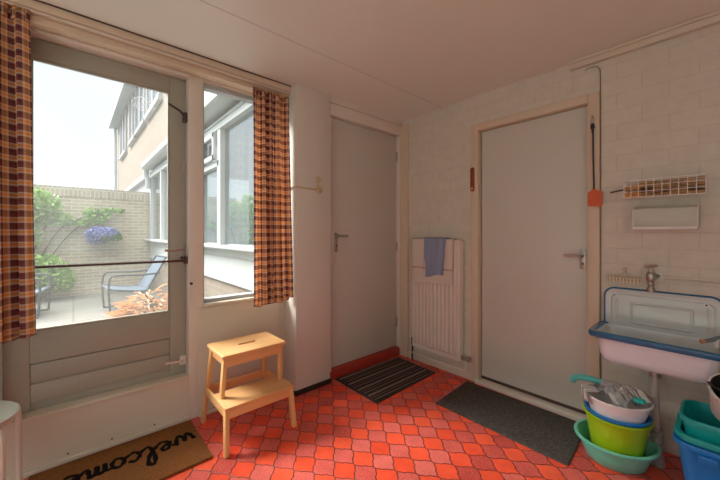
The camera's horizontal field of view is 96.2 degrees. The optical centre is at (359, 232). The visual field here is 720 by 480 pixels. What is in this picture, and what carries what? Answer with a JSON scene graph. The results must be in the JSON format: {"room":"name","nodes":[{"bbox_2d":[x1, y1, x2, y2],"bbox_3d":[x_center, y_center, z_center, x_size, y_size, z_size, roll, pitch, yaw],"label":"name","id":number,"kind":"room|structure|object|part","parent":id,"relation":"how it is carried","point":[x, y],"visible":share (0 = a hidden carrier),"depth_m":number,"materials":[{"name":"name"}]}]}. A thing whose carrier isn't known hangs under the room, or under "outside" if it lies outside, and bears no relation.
{"room":"utility room","nodes":[
{"label":"utility room","id":0,"kind":"room"},
{"bbox_2d":[1,371,188,479],"bbox_3d":[-1.427,1.036,1.785,0.855,0.287,0.115,0,0,-42],"label":"sill","id":1,"kind":"structure","parent":0,"point":[55,435],"depth_m":1.74,"materials":[{"name":"beige paint"}]},
{"bbox_2d":[35,288,165,327],"bbox_3d":[-1.618,1.230,2.575,17.000,0.100,34.000,0,0,-42],"label":"ground","id":2,"kind":"structure","parent":0,"point":[80,308],"depth_m":5.12,"materials":[{"name":"concrete"}]},
{"bbox_2d":[35,273,51,318],"bbox_3d":[-4.886,0.776,4.497,0.766,0.806,0.608,0,0,-34],"label":"garden chair","id":3,"kind":"object","parent":2,"relation":"on","point":[39,290],"visible":0.42,"depth_m":4.68,"materials":[{"name":"grey metal"}]},
{"bbox_3d":[-4.680,0.891,4.286,0.655,0.560,0.028,0,0,-34],"label":"arm","id":4,"kind":"part","parent":3,"relation":"part of"},
{"bbox_2d":[34,253,76,301],"bbox_3d":[-5.435,0.759,5.495,0.968,0.851,0.564,0,0,-42],"label":"shrub","id":5,"kind":"object","parent":2,"relation":"on","point":[62,277],"visible":0.57,"depth_m":5.54,"materials":[{"name":"green plant"}]},
{"bbox_3d":[-5.381,0.930,5.519,0.496,0.509,0.020,0,0,-42],"label":"stem","id":6,"kind":"part","parent":5,"relation":"part of","materials":[{"name":"plant"}]},
{"bbox_2d":[33,187,124,299],"bbox_3d":[-5.497,0.094,5.641,2.300,2.175,0.422,0,0,-42],"label":"climbing plant","id":7,"kind":"object","parent":2,"relation":"on","point":[55,217],"visible":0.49,"depth_m":5.74,"materials":[{"name":"green plant"}]},
{"bbox_3d":[-5.473,0.426,5.872,1.436,1.514,0.032,0,0,-42],"label":"stem","id":8,"kind":"part","parent":7,"relation":"part of","materials":[{"name":"plant"}]},
{"bbox_2d":[33,195,151,298],"bbox_3d":[-7.208,0.250,4.579,7.300,1.860,0.220,0,0,-42],"label":"wall","id":9,"kind":"structure","parent":2,"relation":"on","point":[133,224],"depth_m":6.31,"materials":[{"name":"brick"}]},
{"bbox_2d":[33,184,149,200],"bbox_3d":[-5.170,-0.770,6.388,1.850,0.180,0.240,0,0,-42],"label":"coping","id":10,"kind":"object","parent":9,"relation":"on","point":[58,190],"visible":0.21,"depth_m":6.25,"materials":[{"name":"brick"}]},
{"bbox_2d":[84,224,123,244],"bbox_3d":[-4.920,0.035,6.215,0.609,0.399,0.373,0,0,-42],"label":"flower basket","id":11,"kind":"object","parent":9,"relation":"attached to","point":[99,234],"visible":1,"depth_m":6.12,"materials":[{"name":"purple plant"}]},
{"bbox_2d":[96,236,108,242],"bbox_3d":[-4.951,0.130,6.209,0.270,0.140,0.270,0,0,-42],"label":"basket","id":12,"kind":"object","parent":11,"relation":"on","point":[100,239],"depth_m":6.13,"materials":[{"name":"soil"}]},
{"bbox_2d":[101,255,166,310],"bbox_3d":[-3.573,0.776,5.123,0.608,0.806,0.766,0,0,44],"label":"garden chair","id":13,"kind":"object","parent":2,"relation":"on","point":[153,269],"visible":0.93,"depth_m":5.09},
{"bbox_3d":[-3.820,0.891,5.286,0.028,0.560,0.655,0,0,44],"label":"arm","id":14,"kind":"part","parent":13,"relation":"part of"},
{"bbox_3d":[-3.780,0.638,5.326,0.028,0.530,0.765,0,0,44],"label":"rail","id":15,"kind":"part","parent":13,"relation":"part of","materials":[{"name":"grey metal"}]},
{"bbox_3d":[-3.405,0.891,4.880,0.028,0.560,0.655,0,0,44],"label":"arm","id":16,"kind":"part","parent":13,"relation":"part of"},
{"bbox_3d":[-3.366,0.638,4.920,0.028,0.530,0.765,0,0,44],"label":"rail","id":17,"kind":"part","parent":13,"relation":"part of","materials":[{"name":"metal"}]},
{"bbox_2d":[102,284,166,318],"bbox_3d":[-2.594,0.919,4.032,1.048,0.568,0.980,0,0,-42],"label":"shrub","id":18,"kind":"object","parent":2,"relation":"on","point":[123,306],"visible":0.36,"depth_m":3.91,"materials":[{"name":"plant"}]},
{"bbox_2d":[109,83,253,297],"bbox_3d":[-4.382,-1.550,8.506,2.660,5.460,13.660,0,0,-42],"label":"house","id":19,"kind":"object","parent":2,"relation":"on","point":[228,122],"visible":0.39,"depth_m":5.12,"materials":[{"name":"white paint"}]},
{"bbox_3d":[-8.157,-3.390,11.145,0.010,1.300,1.500,0,0,-42],"label":"pane","id":20,"kind":"part","parent":19,"relation":"part of","materials":[{"name":"glass"}]},
{"bbox_3d":[-6.580,-3.390,9.369,0.010,1.300,1.250,0,0,-42],"label":"pane","id":21,"kind":"part","parent":19,"relation":"part of","materials":[{"name":"clear glass"}]},
{"bbox_3d":[-5.651,-3.390,8.322,0.010,1.300,1.350,0,0,-42],"label":"pane","id":22,"kind":"part","parent":19,"relation":"part of","materials":[{"name":"glass"}]},
{"bbox_3d":[-4.472,-3.390,6.995,0.010,1.300,1.400,0,0,-42],"label":"pane","id":23,"kind":"part","parent":19,"relation":"part of","materials":[{"name":"clear glass"}]},
{"bbox_3d":[-2.594,0.185,4.744,0.180,0.110,5.660,0,0,-42],"label":"window sill","id":24,"kind":"part","parent":19,"relation":"part of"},
{"bbox_3d":[-2.558,0.383,4.776,0.085,0.285,5.660,0,0,-42],"label":"white panel","id":25,"kind":"part","parent":19,"relation":"part of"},
{"bbox_3d":[-2.208,-0.980,4.271,0.030,0.300,1.740,0,0,-42],"label":"transom sash","id":26,"kind":"part","parent":19,"relation":"part of","materials":[{"name":"white wood"}]},
{"bbox_2d":[249,130,253,243],"bbox_3d":[-0.936,-0.505,3.314,0.060,1.250,1.000,0,0,-42],"label":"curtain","id":27,"kind":"object","parent":19,"relation":"hanging from","point":[251,134],"depth_m":3.62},
{"bbox_2d":[189,75,252,96],"bbox_3d":[-1.182,-1.035,2.013,1.525,0.100,0.100,0,0,-42],"label":"wall","id":28,"kind":"structure","parent":0,"point":[191,76],"depth_m":2.18,"materials":[{"name":"beige paint"}]},
{"bbox_2d":[0,1,35,343],"bbox_3d":[-1.688,-0.250,1.330,0.503,1.560,0.088,0,0,-42],"label":"curtain","id":29,"kind":"object","parent":28,"relation":"hanging from","point":[17,259],"visible":1,"depth_m":1.46,"materials":[{"name":"fabric"}]},
{"bbox_2d":[2,37,192,412],"bbox_3d":[-1.399,-0.043,1.811,0.822,1.870,0.103,0,0,-42],"label":"door","id":30,"kind":"structure","parent":28,"relation":"in","point":[57,364],"depth_m":1.84,"materials":[{"name":"grey paint"}]},
{"bbox_3d":[-1.428,0.771,1.827,0.630,0.242,0.033,0,0,-42],"label":"panel","id":31,"kind":"part","parent":30,"relation":"part of","materials":[{"name":"grey paint"}]},
{"bbox_2d":[133,96,154,110],"bbox_3d":[-1.301,-0.775,1.941,0.121,0.086,0.001,0,0,-42],"label":"decal","id":32,"kind":"object","parent":30,"relation":"attached to","point":[140,96],"visible":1,"depth_m":1.94},
{"bbox_3d":[-1.151,0.105,2.004,0.110,0.016,0.057,0,0,-42],"label":"handle","id":33,"kind":"part","parent":30,"relation":"part of","materials":[{"name":"silver metal"}]},
{"bbox_3d":[-1.136,0.128,2.055,0.028,0.125,0.008,0,0,-42],"label":"handle plate","id":34,"kind":"part","parent":30,"relation":"part of","materials":[{"name":"silver metal"}]},
{"bbox_2d":[30,27,188,80],"bbox_3d":[-1.408,-0.989,1.802,0.803,0.018,0.115,0,0,-42],"label":"trim","id":35,"kind":"structure","parent":28,"relation":"attached to","point":[39,34],"depth_m":1.76,"materials":[{"name":"beige paint"}]},
{"bbox_2d":[0,0,288,93],"bbox_3d":[-1.422,-1.034,1.594,2.390,0.005,0.013,0,0,-42],"label":"trim","id":36,"kind":"structure","parent":28,"relation":"attached to","point":[6,2],"depth_m":1.76,"materials":[{"name":"beige paint"}]},
{"bbox_2d":[4,0,290,96],"bbox_3d":[-1.671,-1.040,1.435,3.005,0.084,0.115,0,0,-42],"label":"curtain rail","id":37,"kind":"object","parent":28,"relation":"attached to","point":[37,21],"depth_m":1.79,"materials":[{"name":"beige paint"}]},
{"bbox_2d":[35,0,291,86],"bbox_3d":[-1.669,-1.083,1.432,3.005,0.003,0.122,0,0,-42],"label":"rail","id":38,"kind":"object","parent":28,"relation":"attached to","point":[35,0],"depth_m":1.80,"materials":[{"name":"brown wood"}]},
{"bbox_2d":[186,77,202,419],"bbox_3d":[-1.080,0.098,2.102,0.085,2.165,0.102,0,0,-42],"label":"door frame","id":39,"kind":"structure","parent":28,"relation":"attached to","point":[194,87],"depth_m":2.06,"materials":[{"name":"beige paint"}]},
{"bbox_2d":[253,86,293,306],"bbox_3d":[-0.621,-0.245,2.289,0.290,1.520,0.090,0,0,-42],"label":"curtain","id":40,"kind":"object","parent":28,"relation":"hanging from","point":[273,258],"visible":1,"depth_m":2.30,"materials":[{"name":"fabric"}]},
{"bbox_2d":[198,296,283,416],"bbox_3d":[-0.834,0.819,2.306,0.615,0.722,0.125,0,0,-42],"label":"wall panel","id":41,"kind":"object","parent":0,"point":[221,320],"visible":0.44,"depth_m":2.21,"materials":[{"name":"beige paint"}]},
{"bbox_2d":[203,83,253,302],"bbox_3d":[-0.835,-0.264,2.325,0.578,1.443,0.065,0,0,-42],"label":"window","id":42,"kind":"structure","parent":41,"relation":"attached to","point":[209,88],"depth_m":2.19,"materials":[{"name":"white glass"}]},
{"bbox_2d":[284,84,329,390],"bbox_3d":[-0.443,0.048,2.549,0.307,2.265,0.280,0,0,-42],"label":"wall pillar","id":43,"kind":"structure","parent":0,"point":[307,313],"depth_m":2.42,"materials":[{"name":"white paint"}]},
{"bbox_2d":[291,177,322,193],"bbox_3d":[-0.416,-0.365,2.404,0.284,0.128,0.132,0,0,-9],"label":"wall switch","id":44,"kind":"object","parent":43,"relation":"attached to","point":[318,189],"visible":0.98,"depth_m":2.44,"materials":[{"name":"beige plastic"}]},
{"bbox_2d":[293,378,330,395],"bbox_3d":[-0.407,1.163,2.507,0.320,0.035,0.190,0,0,-42],"label":"baseboard","id":45,"kind":"structure","parent":43,"relation":"attached to","point":[328,381],"depth_m":2.42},
{"bbox_2d":[23,354,684,479],"bbox_3d":[0.068,1.240,0.488,4.350,0.120,4.040,0,0,-42],"label":"floor","id":46,"kind":"structure","parent":0,"point":[339,433],"depth_m":1.80,"materials":[{"name":"tile"}]},
{"bbox_2d":[0,401,22,479],"bbox_3d":[-1.597,0.964,1.290,0.330,0.432,0.330,0,0,-42],"label":"metal stool","id":47,"kind":"object","parent":46,"relation":"on","point":[9,410],"visible":1,"depth_m":1.40,"materials":[{"name":"pale green painted metal"}]},
{"bbox_3d":[-1.439,0.972,1.268,0.102,0.416,0.023,0,0,8],"label":"leg","id":48,"kind":"part","parent":47,"relation":"part of","materials":[{"name":"metal"}]},
{"bbox_3d":[-1.597,0.759,1.290,0.330,0.022,0.330,0,0,-42],"label":"seat","id":49,"kind":"part","parent":47,"relation":"part of","materials":[{"name":"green laminate"}]},
{"bbox_3d":[-1.575,0.972,1.448,0.023,0.416,0.102,0,0,8],"label":"leg","id":50,"kind":"part","parent":47,"relation":"part of","materials":[{"name":"white metal"}]},
{"bbox_2d":[28,420,212,479],"bbox_3d":[-1.179,1.170,1.619,0.708,0.019,0.437,0,0,-42],"label":"door mat","id":51,"kind":"object","parent":46,"relation":"on","point":[165,453],"visible":1,"depth_m":1.66,"materials":[{"name":"brown wicker"}]},
{"bbox_2d":[200,332,296,458],"bbox_3d":[-0.692,0.932,1.993,0.428,0.503,0.451,0,0,-42],"label":"step stool","id":52,"kind":"object","parent":46,"relation":"on","point":[271,388],"visible":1,"depth_m":1.93,"materials":[{"name":"beige wood"}]},
{"bbox_3d":[-0.940,0.939,1.994,0.130,0.488,0.033,0,0,29],"label":"leg","id":53,"kind":"part","parent":52,"relation":"part of","materials":[{"name":"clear wood"}]},
{"bbox_3d":[-0.711,1.062,1.718,0.035,0.240,0.065,0,0,-42],"label":"leg","id":54,"kind":"part","parent":52,"relation":"part of","materials":[{"name":"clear wood"}]},
{"bbox_3d":[-0.663,0.939,2.239,0.033,0.488,0.130,0,0,-22],"label":"leg","id":55,"kind":"part","parent":52,"relation":"part of","materials":[{"name":"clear wood"}]},
{"bbox_3d":[-0.417,1.062,1.980,0.035,0.240,0.065,0,0,-42],"label":"leg","id":56,"kind":"part","parent":52,"relation":"part of","materials":[{"name":"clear wood"}]},
{"bbox_2d":[335,357,435,403],"bbox_3d":[0.229,1.175,2.659,0.737,0.009,0.493,0,0,-42],"label":"striped mat","id":57,"kind":"object","parent":46,"relation":"on","point":[378,382],"visible":1,"depth_m":2.60,"materials":[{"name":"black fabric"}]},
{"bbox_2d":[436,381,580,465],"bbox_3d":[0.953,1.175,2.099,0.477,0.009,0.830,0,0,-42],"label":"mat","id":58,"kind":"object","parent":46,"relation":"on","point":[552,435],"visible":0.86,"depth_m":2.03,"materials":[{"name":"grey fabric"}]},
{"bbox_2d":[574,419,660,473],"bbox_3d":[1.334,1.123,1.690,0.348,0.115,0.354,0,0,-42],"label":"basin","id":59,"kind":"object","parent":46,"relation":"on","point":[625,464],"visible":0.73,"depth_m":1.60,"materials":[{"name":"plastic"}]},
{"bbox_2d":[584,399,651,427],"bbox_3d":[1.335,1.034,1.682,0.280,0.232,0.280,0,0,-42],"label":"bucket","id":60,"kind":"object","parent":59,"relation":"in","point":[586,404],"visible":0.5,"depth_m":1.58,"materials":[{"name":"plastic"}]},
{"bbox_2d":[586,383,653,423],"bbox_3d":[1.337,0.953,1.682,0.288,0.215,0.288,0,0,-42],"label":"basin","id":61,"kind":"object","parent":60,"relation":"on","point":[602,404],"visible":0.37,"depth_m":1.60,"materials":[{"name":"plastic"}]},
{"bbox_2d":[581,384,599,402],"bbox_3d":[1.222,0.853,1.714,0.069,0.060,0.090,0,0,15],"label":"checked cloth","id":62,"kind":"object","parent":61,"relation":"hanging from","point":[585,389],"visible":1,"depth_m":1.70,"materials":[{"name":"white fabric"}]},
{"bbox_2d":[593,384,638,407],"bbox_3d":[1.328,0.838,1.694,0.105,0.097,0.203,0,0,-7],"label":"cloth","id":63,"kind":"object","parent":61,"relation":"in","point":[621,396],"visible":0.7,"depth_m":1.63,"materials":[{"name":"grey fabric"}]},
{"bbox_2d":[569,374,620,387],"bbox_3d":[1.266,0.803,1.744,0.228,0.055,0.047,0,0,33],"label":"brush","id":64,"kind":"object","parent":63,"relation":"on","point":[573,378],"visible":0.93,"depth_m":1.74,"materials":[{"name":"teal plastic"}]},
{"bbox_3d":[1.250,0.803,1.758,0.186,0.055,0.040,0,0,33],"label":"handle","id":65,"kind":"part","parent":64,"relation":"part of","materials":[{"name":"teal plastic"}]},
{"bbox_2d":[598,385,659,410],"bbox_3d":[1.385,0.836,1.671,0.213,0.084,0.145,0,0,7],"label":"striped cloth","id":66,"kind":"object","parent":61,"relation":"on","point":[633,391],"visible":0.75,"depth_m":1.64,"materials":[{"name":"white fabric"}]},
{"bbox_2d":[633,397,645,404],"bbox_3d":[1.364,0.819,1.578,0.049,0.018,0.049,0,0,-42],"label":"pad","id":67,"kind":"object","parent":66,"relation":"on","point":[635,399],"visible":1,"depth_m":1.57,"materials":[{"name":"teal plastic"}]},
{"bbox_2d":[582,401,653,456],"bbox_3d":[1.335,1.056,1.682,0.294,0.242,0.294,0,0,-42],"label":"bucket","id":68,"kind":"object","parent":59,"relation":"in","point":[609,436],"visible":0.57,"depth_m":1.58,"materials":[{"name":"plastic"}]},
{"bbox_2d":[673,411,719,479],"bbox_3d":[1.593,1.015,1.304,0.314,0.330,0.463,0,0,-42],"label":"tub","id":69,"kind":"object","parent":46,"relation":"on","point":[698,463],"depth_m":1.34,"materials":[{"name":"plastic"}]},
{"bbox_3d":[1.595,0.985,1.308,0.294,0.270,0.454,0,0,-42],"label":"teal tub","id":70,"kind":"part","parent":69,"relation":"part of","materials":[{"name":"teal plastic"}]},
{"bbox_2d":[679,399,719,444],"bbox_3d":[1.595,0.922,1.310,0.251,0.275,0.418,0,0,-42],"label":"basin","id":71,"kind":"object","parent":69,"relation":"in","point":[699,421],"visible":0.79,"depth_m":1.43,"materials":[{"name":"plastic"}]},
{"bbox_2d":[707,373,719,420],"bbox_3d":[1.540,0.699,1.265,0.274,0.204,0.249,0,0,-42],"label":"pail","id":72,"kind":"object","parent":71,"relation":"on","point":[713,382],"visible":1,"depth_m":1.34,"materials":[{"name":"white plastic"}]},
{"bbox_3d":[1.494,0.646,1.224,0.149,0.065,0.249,0,0,-42],"label":"bail handle","id":73,"kind":"part","parent":72,"relation":"part of","materials":[{"name":"white metal"}]},
{"bbox_2d":[330,95,402,125],"bbox_3d":[0.059,-1.060,2.995,1.035,0.050,0.280,0,0,-42],"label":"wall","id":74,"kind":"structure","parent":0,"point":[333,100],"depth_m":2.79,"materials":[{"name":"white paint"}]},
{"bbox_2d":[40,0,719,120],"bbox_3d":[0.048,-1.145,0.511,4.350,0.120,4.100,0,0,-42],"label":"ceiling","id":75,"kind":"structure","parent":0,"point":[442,53],"depth_m":1.78,"materials":[{"name":"paint"}]},
{"bbox_2d":[200,0,441,107],"bbox_3d":[-0.855,-1.086,1.407,4.190,0.003,0.004,0,0,-42],"label":"trim","id":76,"kind":"structure","parent":75,"relation":"attached to","point":[200,0],"depth_m":1.87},
{"bbox_2d":[403,23,719,456],"bbox_3d":[1.635,0.048,1.879,0.160,2.265,4.040,0,0,-42],"label":"wall","id":77,"kind":"structure","parent":0,"point":[660,102],"depth_m":1.82,"materials":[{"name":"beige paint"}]},
{"bbox_2d":[330,346,399,379],"bbox_3d":[0.040,1.141,2.903,0.885,0.078,0.112,0,0,-42],"label":"trim","id":78,"kind":"structure","parent":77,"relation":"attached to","point":[346,368],"depth_m":2.82,"materials":[{"name":"red tile"}]},
{"bbox_2d":[400,124,408,356],"bbox_3d":[0.425,0.072,3.112,0.032,2.215,0.110,0,0,-42],"label":"trim","id":79,"kind":"structure","parent":77,"relation":"attached to","point":[404,349],"depth_m":3.09,"materials":[{"name":"beige paint"}]},
{"bbox_2d":[408,351,470,379],"bbox_3d":[0.677,1.153,2.828,0.012,0.055,0.650,0,0,-42],"label":"baseboard","id":80,"kind":"structure","parent":77,"relation":"attached to","point":[467,375],"depth_m":2.79,"materials":[{"name":"beige paint"}]},
{"bbox_2d":[409,240,470,371],"bbox_3d":[0.666,0.620,2.784,0.086,1.120,0.619,0,0,-42],"label":"radiator","id":81,"kind":"object","parent":77,"relation":"attached to","point":[437,310],"visible":0.69,"depth_m":2.69,"materials":[{"name":"metal"}]},
{"bbox_2d":[411,238,456,284],"bbox_3d":[0.629,0.250,2.789,0.068,0.407,0.435,0,0,-42],"label":"towel","id":82,"kind":"object","parent":81,"relation":"hanging from","point":[418,262],"visible":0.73,"depth_m":2.82,"materials":[{"name":"fabric"}]},
{"bbox_2d":[423,237,450,276],"bbox_3d":[0.653,0.211,2.761,0.084,0.345,0.233,0,0,-42],"label":"towel","id":83,"kind":"object","parent":81,"relation":"on","point":[434,247],"visible":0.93,"depth_m":2.74,"materials":[{"name":"blue fabric"}]},
{"bbox_3d":[0.830,0.542,2.620,0.035,0.955,0.006,0,0,-42],"label":"panel","id":84,"kind":"part","parent":81,"relation":"part of","materials":[{"name":"metal"}]},
{"bbox_2d":[470,167,474,191],"bbox_3d":[0.890,-0.425,2.564,0.014,0.190,0.032,0,0,-42],"label":"thermometer","id":85,"kind":"object","parent":77,"relation":"attached to","point":[472,170],"visible":1,"depth_m":2.56,"materials":[{"name":"brown wood"}]},
{"bbox_2d":[475,378,586,420],"bbox_3d":[1.192,1.164,2.261,0.075,0.032,0.800,0,0,-42],"label":"trim","id":86,"kind":"structure","parent":77,"relation":"attached to","point":[568,413],"depth_m":2.23,"materials":[{"name":"beige paint"}]},
{"bbox_2d":[481,375,585,414],"bbox_3d":[1.218,1.139,2.311,0.050,0.018,0.712,0,0,-42],"label":"trim","id":87,"kind":"structure","parent":77,"relation":"attached to","point":[482,376],"depth_m":2.26,"materials":[{"name":"brown metal"}]},
{"bbox_2d":[482,106,586,410],"bbox_3d":[1.195,0.165,2.291,0.100,1.931,0.712,0,0,-42],"label":"door","id":88,"kind":"structure","parent":77,"relation":"in","point":[534,172],"depth_m":2.26,"materials":[{"name":"white paint"}]},
{"bbox_3d":[1.367,0.145,2.064,0.057,0.016,0.105,0,0,-42],"label":"handle","id":89,"kind":"part","parent":88,"relation":"part of","materials":[{"name":"silver metal"}]},
{"bbox_3d":[1.417,0.168,2.051,0.008,0.125,0.032,0,0,-42],"label":"handle plate","id":90,"kind":"part","parent":88,"relation":"part of","materials":[{"name":"silver metal"}]},
{"bbox_2d":[471,91,599,383],"bbox_3d":[1.212,0.160,2.306,0.125,2.040,0.841,0,0,-42],"label":"trim","id":91,"kind":"structure","parent":77,"relation":"attached to","point":[591,100],"depth_m":2.12,"materials":[{"name":"beige paint"}]},
{"bbox_2d":[472,62,599,124],"bbox_3d":[1.236,-0.970,2.328,0.160,0.230,0.840,0,0,-42],"label":"lintel","id":92,"kind":"object","parent":77,"relation":"attached to","point":[560,84],"visible":0.57,"depth_m":2.23,"materials":[{"name":"beige paint"}]},
{"bbox_2d":[585,66,600,378],"bbox_3d":[1.429,0.074,1.983,0.008,2.192,0.084,0,0,-42],"label":"cable","id":93,"kind":"object","parent":77,"relation":"attached to","point":[594,66],"visible":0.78,"depth_m":1.95,"materials":[{"name":"black plastic"}]},
{"bbox_2d":[569,10,719,70],"bbox_3d":[2.117,-1.058,1.178,0.050,0.047,2.350,0,0,-42],"label":"trim","id":94,"kind":"structure","parent":77,"relation":"attached to","point":[713,18],"depth_m":1.76,"materials":[{"name":"beige paint"}]},
{"bbox_2d":[644,264,662,291],"bbox_3d":[1.597,0.243,1.754,0.093,0.150,0.050,0,0,-16],"label":"water tap","id":95,"kind":"object","parent":77,"relation":"attached to","point":[651,277],"visible":1,"depth_m":1.74,"materials":[{"name":"silver metal"}]},
{"bbox_3d":[1.572,0.181,1.746,0.056,0.027,0.016,0,0,42],"label":"tap handle","id":96,"kind":"part","parent":95,"relation":"part of","materials":[{"name":"silver metal"}]},
{"bbox_2d":[588,287,719,468],"bbox_3d":[1.517,0.748,1.661,0.301,0.865,0.528,0,0,-42],"label":"sink","id":97,"kind":"object","parent":77,"relation":"attached to","point":[658,333],"visible":0.94,"depth_m":1.66,"materials":[{"name":"white enamel"},{"name":"blue enamel"},{"name":"grey metal"}]},
{"bbox_2d":[597,323,719,352],"bbox_3d":[1.516,0.611,1.660,0.272,0.150,0.502,0,0,-42],"label":"basin","id":98,"kind":"object","parent":97,"relation":"in","point":[612,337],"depth_m":1.68,"materials":[{"name":"white ceramic"}]},
{"bbox_3d":[1.516,0.618,1.661,0.277,0.159,0.506,0,0,-42],"label":"bowl","id":99,"kind":"part","parent":97,"relation":"part of","materials":[{"name":"white ceramic"}]},
{"bbox_2d":[699,336,719,347],"bbox_3d":[1.665,0.506,1.507,0.132,0.058,0.029,0,0,7],"label":"dish brush","id":100,"kind":"object","parent":97,"relation":"on","point":[716,339],"visible":1,"depth_m":1.51,"materials":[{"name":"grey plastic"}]},
{"bbox_2d":[605,288,719,338],"bbox_3d":[1.622,0.481,1.753,0.019,0.318,0.476,0,0,-42],"label":"backsplash","id":101,"kind":"structure","parent":77,"relation":"attached to","point":[681,315],"depth_m":1.73,"materials":[{"name":"white ceramic"}]},
{"bbox_2d":[623,173,706,198],"bbox_3d":[1.611,-0.242,1.717,0.090,0.096,0.318,0,0,-42],"label":"wire basket","id":102,"kind":"object","parent":77,"relation":"attached to","point":[687,177],"visible":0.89,"depth_m":1.69,"materials":[{"name":"white metal"}]},
{"bbox_2d":[639,180,654,184],"bbox_3d":[1.553,-0.274,1.747,0.016,0.016,0.068,0,0,-36],"label":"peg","id":103,"kind":"object","parent":102,"relation":"in","point":[654,180],"visible":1,"depth_m":1.75,"materials":[{"name":"brown wood"}]},
{"bbox_2d":[669,178,686,181],"bbox_3d":[1.633,-0.274,1.657,0.016,0.016,0.068,0,0,-44],"label":"peg","id":104,"kind":"object","parent":102,"relation":"in","point":[673,178],"visible":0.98,"depth_m":1.66,"materials":[{"name":"brown wood"}]},
{"bbox_2d":[686,175,704,179],"bbox_3d":[1.673,-0.275,1.611,0.016,0.016,0.068,0,0,-35],"label":"peg","id":105,"kind":"object","parent":102,"relation":"in","point":[704,175],"visible":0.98,"depth_m":1.61,"materials":[{"name":"brown wood"}]},
{"bbox_2d":[688,183,704,186],"bbox_3d":[1.673,-0.240,1.611,0.016,0.016,0.068,0,0,-34],"label":"peg","id":106,"kind":"object","parent":102,"relation":"in","point":[693,184],"visible":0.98,"depth_m":1.61,"materials":[{"name":"brown wood"}]},
{"bbox_2d":[632,204,699,228],"bbox_3d":[1.609,-0.082,1.708,0.106,0.124,0.254,0,0,-42],"label":"wall dispenser","id":107,"kind":"object","parent":77,"relation":"attached to","point":[681,216],"visible":1,"depth_m":1.67,"materials":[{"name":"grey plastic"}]},
{"bbox_2d":[660,276,719,282],"bbox_3d":[1.883,0.243,1.461,0.012,0.025,0.785,0,0,-42],"label":"pipe","id":108,"kind":"object","parent":77,"relation":"attached to","point":[667,277],"visible":1,"depth_m":1.66,"materials":[{"name":"grey metal"}]},
{"bbox_3d":[1.533,0.202,1.864,0.017,0.007,0.004,0,0,-42],"label":"nail","id":109,"kind":"object","parent":77,"relation":"attached to","visible":0},
{"bbox_2d":[607,268,640,284],"bbox_3d":[1.518,0.244,1.863,0.032,0.088,0.156,0,0,-42],"label":"hanger","id":110,"kind":"object","parent":109,"relation":"hanging from","point":[616,276],"visible":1,"depth_m":1.85,"materials":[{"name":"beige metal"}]},
{"bbox_3d":[0.013,0.073,3.047,1.035,2.215,0.140,0,0,-42],"label":"wall","id":111,"kind":"structure","parent":0,"visible":0},
{"bbox_2d":[331,118,396,367],"bbox_3d":[0.060,0.080,2.875,0.812,2.036,0.100,0,0,-42],"label":"door","id":112,"kind":"structure","parent":111,"relation":"in","point":[363,160],"depth_m":2.85,"materials":[{"name":"grey paint"}]},
{"bbox_3d":[-0.197,0.075,2.655,0.026,0.160,0.008,0,0,-42],"label":"handle plate","id":113,"kind":"part","parent":112,"relation":"part of","materials":[{"name":"silver metal"}]},
{"bbox_2d":[330,103,400,371],"bbox_3d":[0.043,0.037,2.896,0.880,2.145,0.125,0,0,-42],"label":"trim","id":114,"kind":"structure","parent":111,"relation":"attached to","point":[337,112],"depth_m":3.07,"materials":[{"name":"beige paint"}]},
{"bbox_3d":[-2.309,0.047,1.012,1.490,2.265,0.100,0,0,-42],"label":"wall","id":115,"kind":"structure","parent":0,"visible":0},
{"bbox_2d":[0,343,1,400],"bbox_3d":[-1.739,0.098,1.531,0.052,2.165,0.120,0,0,-42],"label":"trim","id":116,"kind":"structure","parent":115,"relation":"attached to","point":[0,343],"depth_m":1.53,"materials":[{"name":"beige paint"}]},
{"bbox_3d":[1.414,-0.704,1.965,0.031,0.023,0.006,0,0,-42],"label":"coat hook","id":117,"kind":"object","parent":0,"visible":0},
{"bbox_2d":[587,119,602,206],"bbox_3d":[1.422,-0.429,1.956,0.018,0.542,0.076,0,0,-42],"label":"fly swatter","id":118,"kind":"object","parent":117,"relation":"hanging from","point":[595,196],"visible":1,"depth_m":1.96,"materials":[{"name":"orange plastic"}]},
{"bbox_3d":[1.417,-0.443,1.960,0.009,0.355,0.015,0,0,-19],"label":"handle","id":119,"kind":"part","parent":118,"relation":"part of","materials":[{"name":"black metal"}]}
]}

